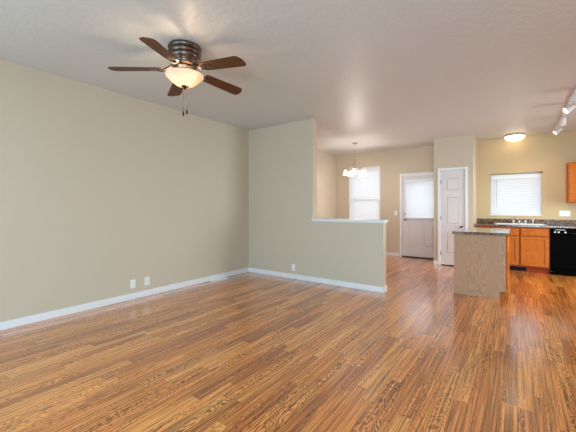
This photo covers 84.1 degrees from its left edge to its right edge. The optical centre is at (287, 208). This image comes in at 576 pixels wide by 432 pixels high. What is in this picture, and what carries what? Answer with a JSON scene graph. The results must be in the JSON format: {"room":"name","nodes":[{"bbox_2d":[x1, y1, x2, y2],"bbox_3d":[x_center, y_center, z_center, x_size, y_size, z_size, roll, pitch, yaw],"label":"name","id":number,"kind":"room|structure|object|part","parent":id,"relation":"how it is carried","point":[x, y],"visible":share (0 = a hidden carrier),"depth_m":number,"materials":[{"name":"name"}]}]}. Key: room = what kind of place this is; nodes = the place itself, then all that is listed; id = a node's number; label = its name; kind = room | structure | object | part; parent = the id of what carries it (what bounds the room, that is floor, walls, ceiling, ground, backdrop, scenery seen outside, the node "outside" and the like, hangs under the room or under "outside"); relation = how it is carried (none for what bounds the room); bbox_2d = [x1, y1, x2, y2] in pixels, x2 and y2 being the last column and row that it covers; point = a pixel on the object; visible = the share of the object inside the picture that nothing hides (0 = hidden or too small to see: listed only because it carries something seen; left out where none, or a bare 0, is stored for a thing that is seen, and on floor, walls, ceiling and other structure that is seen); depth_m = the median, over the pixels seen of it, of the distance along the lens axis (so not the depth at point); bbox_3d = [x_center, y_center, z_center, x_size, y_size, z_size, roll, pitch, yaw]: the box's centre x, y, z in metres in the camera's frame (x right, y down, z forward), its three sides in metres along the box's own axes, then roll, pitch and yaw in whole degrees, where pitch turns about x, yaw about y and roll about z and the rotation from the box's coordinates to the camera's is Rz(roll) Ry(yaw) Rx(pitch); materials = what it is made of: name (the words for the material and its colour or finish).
{"room":"empty living room","nodes":[
{"label":"empty living room","id":0,"kind":"room"},
{"bbox_2d":[0,59,335,321],"bbox_3d":[-1.522,-0.135,5.268,0.140,2.740,10.060,0,0,36],"label":"wall","id":1,"kind":"structure","parent":0,"point":[102,190],"depth_m":4.08,"materials":[{"name":"beige paint"}]},
{"bbox_2d":[0,268,248,330],"bbox_3d":[-2.536,1.194,3.725,0.014,0.082,6.090,0,0,36],"label":"baseboard","id":2,"kind":"structure","parent":1,"relation":"attached to","point":[13,323],"depth_m":4.03,"materials":[{"name":"white paint"}]},
{"bbox_2d":[130,279,135,288],"bbox_3d":[-2.103,1.028,4.331,0.010,0.116,0.072,0,0,36],"label":"wall outlet","id":3,"kind":"object","parent":1,"relation":"attached to","point":[132,282],"visible":1,"depth_m":4.33,"materials":[{"name":"white plastic"}]},
{"bbox_2d":[145,277,149,284],"bbox_3d":[-1.981,1.028,4.495,0.016,0.116,0.072,0,0,36],"label":"wall jack","id":4,"kind":"object","parent":1,"relation":"attached to","point":[147,279],"visible":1,"depth_m":4.50,"materials":[{"name":"white plastic"}]},
{"bbox_2d":[0,255,575,431],"bbox_3d":[1.434,1.295,3.144,7.420,0.120,10.060,0,0,36],"label":"floor","id":5,"kind":"structure","parent":0,"point":[248,351],"depth_m":2.59,"materials":[{"name":"brown wood"}]},
{"bbox_2d":[211,277,228,281],"bbox_3d":[-1.182,1.232,5.492,0.120,0.007,0.340,0,0,36],"label":"floor vent","id":6,"kind":"object","parent":5,"relation":"in","point":[223,278],"visible":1,"depth_m":5.49,"materials":[{"name":"white metal"}]},
{"bbox_2d":[452,227,510,299],"bbox_3d":[2.995,0.785,4.904,0.681,0.900,1.200,0,0,36],"label":"kitchen island","id":7,"kind":"object","parent":5,"relation":"on","point":[481,255],"visible":1,"depth_m":4.44,"materials":[{"name":"brown wood"}]},
{"bbox_3d":[2.418,0.804,4.633,0.014,0.862,0.026,0,0,36],"label":"corner trim","id":8,"kind":"part","parent":7,"relation":"part of","materials":[{"name":"brown wood"}]},
{"bbox_2d":[452,227,510,235],"bbox_3d":[2.995,0.354,4.904,0.681,0.038,1.200,0,0,36],"label":"island countertop","id":9,"kind":"structure","parent":7,"relation":"on","point":[465,230],"depth_m":4.56,"materials":[{"name":"stone"}]},
{"bbox_3d":[3.092,0.463,4.499,0.020,0.140,0.522,0,0,36],"label":"drawer","id":10,"kind":"part","parent":7,"relation":"part of","materials":[{"name":"brown wood"}]},
{"bbox_3d":[3.092,0.827,4.499,0.020,0.560,0.522,0,0,36],"label":"door","id":11,"kind":"part","parent":7,"relation":"part of","materials":[{"name":"brown wood"}]},
{"bbox_2d":[474,226,491,227],"bbox_3d":[4.175,0.801,6.804,0.306,0.868,0.633,0,0,36],"label":"base cabinet","id":12,"kind":"object","parent":5,"relation":"on","point":[474,226],"visible":0.18,"depth_m":6.55,"materials":[{"name":"brown wood"}]},
{"bbox_2d":[492,226,549,273],"bbox_3d":[4.673,0.801,6.446,0.917,0.868,0.633,0,0,36],"label":"base cabinet","id":13,"kind":"object","parent":5,"relation":"on","point":[529,247],"visible":0.73,"depth_m":6.11,"materials":[{"name":"brown wood"}]},
{"bbox_3d":[4.307,0.463,6.331,0.437,0.140,0.020,0,0,36],"label":"drawer","id":14,"kind":"part","parent":13,"relation":"part of","materials":[{"name":"brown wood"}]},
{"bbox_3d":[4.309,0.827,6.334,0.329,0.452,0.009,0,0,36],"label":"panel","id":15,"kind":"part","parent":13,"relation":"part of","materials":[{"name":"brown wood"}]},
{"bbox_3d":[4.307,0.827,6.331,0.437,0.560,0.020,0,0,36],"label":"door","id":16,"kind":"part","parent":13,"relation":"part of","materials":[{"name":"brown wood"}]},
{"bbox_2d":[510,266,526,270],"bbox_3d":[4.511,1.186,6.261,0.270,0.070,0.006,0,0,36],"label":"register","id":17,"kind":"object","parent":13,"relation":"attached to","point":[511,267],"visible":1,"depth_m":6.25,"materials":[{"name":"black metal"}]},
{"bbox_2d":[474,218,575,228],"bbox_3d":[5.044,0.299,6.173,2.453,0.135,0.643,0,0,36],"label":"countertop","id":18,"kind":"structure","parent":13,"relation":"on","point":[480,222],"depth_m":6.41,"materials":[{"name":"stone"}]},
{"bbox_2d":[510,217,526,223],"bbox_3d":[4.751,0.249,6.561,0.298,0.139,0.182,0,0,36],"label":"faucet","id":19,"kind":"object","parent":18,"relation":"on","point":[511,217],"visible":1,"depth_m":6.57,"materials":[{"name":"silver metal"}]},
{"bbox_2d":[494,223,546,225],"bbox_3d":[4.676,0.409,6.448,0.850,0.182,0.500,0,0,36],"label":"sink","id":20,"kind":"object","parent":18,"relation":"in","point":[494,223],"visible":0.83,"depth_m":6.40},
{"bbox_3d":[4.684,0.827,6.065,0.318,0.452,0.009,0,0,36],"label":"panel","id":21,"kind":"part","parent":13,"relation":"part of","materials":[{"name":"brown wood"}]},
{"bbox_3d":[4.682,0.463,6.062,0.426,0.140,0.020,0,0,36],"label":"drawer","id":22,"kind":"part","parent":13,"relation":"part of","materials":[{"name":"brown wood"}]},
{"bbox_3d":[4.682,0.827,6.062,0.426,0.560,0.020,0,0,36],"label":"door","id":23,"kind":"part","parent":13,"relation":"part of","materials":[{"name":"brown wood"}]},
{"bbox_2d":[550,228,575,276],"bbox_3d":[5.268,0.804,5.969,0.598,0.862,0.617,0,0,36],"label":"dishwasher","id":24,"kind":"object","parent":5,"relation":"on","point":[562,240],"visible":0.98,"depth_m":5.81,"materials":[{"name":"black plastic"}]},
{"bbox_3d":[5.117,0.436,5.758,0.598,0.118,0.066,0,0,36],"label":"control panel","id":25,"kind":"part","parent":24,"relation":"part of","materials":[{"name":"black plastic"}]},
{"bbox_3d":[5.130,1.177,5.777,0.578,0.115,0.020,0,0,36],"label":"kick plate","id":26,"kind":"part","parent":24,"relation":"part of","materials":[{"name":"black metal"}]},
{"bbox_2d":[0,0,575,155],"bbox_3d":[1.434,-1.565,3.144,7.420,0.120,10.060,0,0,36],"label":"ceiling","id":27,"kind":"structure","parent":0,"point":[377,75],"depth_m":3.15,"materials":[{"name":"grey paint"}]},
{"bbox_2d":[108,37,245,115],"bbox_3d":[-0.932,-1.181,3.008,1.249,0.648,1.234,0,0,36],"label":"ceiling fan","id":28,"kind":"object","parent":27,"relation":"hanging from","point":[184,56],"visible":1,"depth_m":2.88,"materials":[{"name":"brown wood"}]},
{"bbox_3d":[-1.389,-1.268,2.914,0.450,0.007,0.146,-4,11,-10],"label":"blade","id":29,"kind":"part","parent":28,"relation":"part of","materials":[{"name":"brown wood"}]},
{"bbox_3d":[-1.024,-1.268,2.566,0.146,0.007,0.450,11,5,7],"label":"blade","id":30,"kind":"part","parent":28,"relation":"part of","materials":[{"name":"brown wood"}]},
{"bbox_3d":[-1.171,-1.268,3.369,0.146,0.007,0.450,-12,2,-29],"label":"blade","id":31,"kind":"part","parent":28,"relation":"part of","materials":[{"name":"brown wood"}]},
{"bbox_3d":[-0.967,-1.190,2.991,0.348,0.104,0.348,0,0,36],"label":"lamp shade","id":32,"kind":"part","parent":28,"relation":"part of","materials":[{"name":"white glass"}]},
{"bbox_3d":[-0.580,-1.268,2.806,0.450,0.007,0.146,5,-8,26],"label":"blade","id":33,"kind":"part","parent":28,"relation":"part of","materials":[{"name":"brown wood"}]},
{"bbox_3d":[-0.671,-1.268,3.302,0.146,0.007,0.450,-14,-14,42],"label":"blade","id":34,"kind":"part","parent":28,"relation":"part of","materials":[{"name":"brown wood"}]},
{"bbox_2d":[343,142,366,175],"bbox_3d":[1.566,-1.133,7.371,0.525,0.745,0.544,0,0,36],"label":"chandelier","id":35,"kind":"object","parent":27,"relation":"hanging from","point":[353,172],"visible":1,"depth_m":7.34,"materials":[{"name":"white glass"}]},
{"bbox_2d":[505,133,524,141],"bbox_3d":[4.649,-1.438,6.547,0.348,0.135,0.348,0,0,36],"label":"flush ceiling light","id":36,"kind":"object","parent":27,"relation":"attached to","point":[513,137],"visible":1,"depth_m":6.44,"materials":[{"name":"white glass"}]},
{"bbox_2d":[552,86,575,134],"bbox_3d":[4.260,-1.415,4.912,0.155,0.179,2.650,0,0,36],"label":"track light","id":37,"kind":"object","parent":27,"relation":"attached to","point":[566,110],"visible":1,"depth_m":4.57,"materials":[{"name":"white metal"}]},
{"bbox_2d":[249,118,385,286],"bbox_3d":[0.351,-0.135,5.483,2.650,2.740,0.135,0,0,36],"label":"wall partition","id":38,"kind":"structure","parent":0,"point":[283,233],"depth_m":5.53,"materials":[{"name":"beige paint"}]},
{"bbox_2d":[249,268,386,292],"bbox_3d":[0.362,1.194,5.475,2.650,0.082,0.163,0,0,36],"label":"baseboard","id":39,"kind":"structure","parent":38,"relation":"attached to","point":[254,270],"depth_m":5.22,"materials":[{"name":"white paint"}]},
{"bbox_2d":[312,218,388,222],"bbox_3d":[0.948,0.197,5.054,1.240,0.047,0.179,0,0,36],"label":"trim","id":40,"kind":"structure","parent":38,"relation":"attached to","point":[313,219],"depth_m":4.92,"materials":[{"name":"white paint"}]},
{"bbox_2d":[434,135,476,264],"bbox_3d":[3.718,-0.135,7.081,0.755,2.740,0.720,0,0,36],"label":"wall","id":41,"kind":"structure","parent":0,"point":[461,151],"depth_m":6.79,"materials":[{"name":"beige paint"}]},
{"bbox_2d":[438,167,467,264],"bbox_3d":[3.514,0.187,6.812,0.575,2.096,0.156,0,0,36],"label":"door","id":42,"kind":"structure","parent":41,"relation":"in","point":[452,182],"depth_m":6.82,"materials":[{"name":"white paint"}]},
{"bbox_2d":[336,130,575,255],"bbox_3d":[4.328,-0.135,7.172,7.140,2.740,0.140,0,0,36],"label":"wall","id":43,"kind":"structure","parent":0,"point":[549,153],"depth_m":7.04,"materials":[{"name":"paint"}]},
{"bbox_2d":[349,166,379,218],"bbox_3d":[2.116,-0.362,8.754,0.894,1.499,0.152,0,0,36],"label":"window","id":44,"kind":"structure","parent":43,"relation":"in","point":[374,166],"depth_m":8.69,"materials":[{"name":"white plastic"}]},
{"bbox_2d":[350,167,378,218],"bbox_3d":[2.096,-0.365,8.726,0.838,1.441,0.061,0,0,36],"label":"window blind","id":45,"kind":"object","parent":44,"relation":"attached to","point":[364,189],"visible":0.81,"depth_m":8.71,"materials":[{"name":"white plastic"}]},
{"bbox_2d":[386,252,398,255],"bbox_3d":[2.118,1.194,8.665,1.779,0.082,0.014,0,0,36],"label":"baseboard","id":46,"kind":"structure","parent":43,"relation":"attached to","point":[387,253],"depth_m":8.24,"materials":[{"name":"white paint"}]},
{"bbox_2d":[400,172,433,259],"bbox_3d":[3.296,0.182,7.881,1.023,2.106,0.194,0,0,36],"label":"door","id":47,"kind":"structure","parent":43,"relation":"in","point":[416,189],"depth_m":7.89,"materials":[{"name":"white paint"}]},
{"bbox_3d":[3.462,-0.205,7.643,0.004,0.910,0.002,0,0,36],"label":"ladder cord","id":48,"kind":"part","parent":47,"relation":"part of","materials":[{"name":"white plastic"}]},
{"bbox_2d":[489,173,541,215],"bbox_3d":[4.835,-0.279,6.801,0.909,0.882,0.152,0,0,36],"label":"window","id":49,"kind":"structure","parent":43,"relation":"in","point":[531,173],"depth_m":6.78,"materials":[{"name":"white plastic"}]},
{"bbox_3d":[4.816,0.149,6.774,0.909,0.026,0.087,0,0,36],"label":"sill","id":50,"kind":"part","parent":49,"relation":"part of","materials":[{"name":"white paint"}]},
{"bbox_2d":[491,175,540,213],"bbox_3d":[4.814,-0.282,6.773,0.853,0.805,0.061,0,0,36],"label":"window blind","id":51,"kind":"object","parent":49,"relation":"attached to","point":[520,194],"visible":1,"depth_m":6.76,"materials":[{"name":"white plastic"}]},
{"bbox_3d":[4.818,0.110,6.778,0.853,0.020,0.044,0,0,36],"label":"rail","id":52,"kind":"part","parent":51,"relation":"part of","materials":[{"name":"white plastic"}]},
{"bbox_2d":[489,171,541,174],"bbox_3d":[4.781,-0.730,6.734,0.930,0.028,0.045,0,0,36],"label":"curtain rod","id":53,"kind":"object","parent":43,"relation":"attached to","point":[541,171],"visible":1,"depth_m":6.71,"materials":[{"name":"silver metal"}]},
{"bbox_3d":[4.774,-0.730,6.729,0.870,0.013,0.014,0,0,36],"label":"rod","id":54,"kind":"part","parent":53,"relation":"part of","materials":[{"name":"silver metal"}]},
{"bbox_2d":[477,218,575,224],"bbox_3d":[5.226,0.281,6.426,2.453,0.098,0.020,0,0,36],"label":"backsplash","id":55,"kind":"structure","parent":43,"relation":"attached to","point":[529,221],"depth_m":6.57,"materials":[{"name":"stone"}]},
{"bbox_2d":[559,211,569,215],"bbox_3d":[5.444,0.107,6.277,0.166,0.112,0.011,0,0,36],"label":"wall outlet","id":56,"kind":"object","parent":43,"relation":"attached to","point":[561,213],"visible":1,"depth_m":6.28,"materials":[{"name":"white plastic"}]},
{"bbox_2d":[566,162,575,202],"bbox_3d":[5.615,-0.482,5.960,0.607,0.765,0.325,0,0,36],"label":"upper cabinet","id":57,"kind":"object","parent":43,"relation":"attached to","point":[570,166],"visible":1,"depth_m":5.99,"materials":[{"name":"brown wood"}]},
{"bbox_3d":[5.405,-0.482,5.923,0.282,0.737,0.020,0,0,36],"label":"door","id":58,"kind":"part","parent":57,"relation":"part of","materials":[{"name":"brown wood"}]},
{"bbox_3d":[5.407,-0.482,5.926,0.174,0.629,0.009,0,0,36],"label":"panel","id":59,"kind":"part","parent":57,"relation":"part of","materials":[{"name":"brown wood"}]}
]}

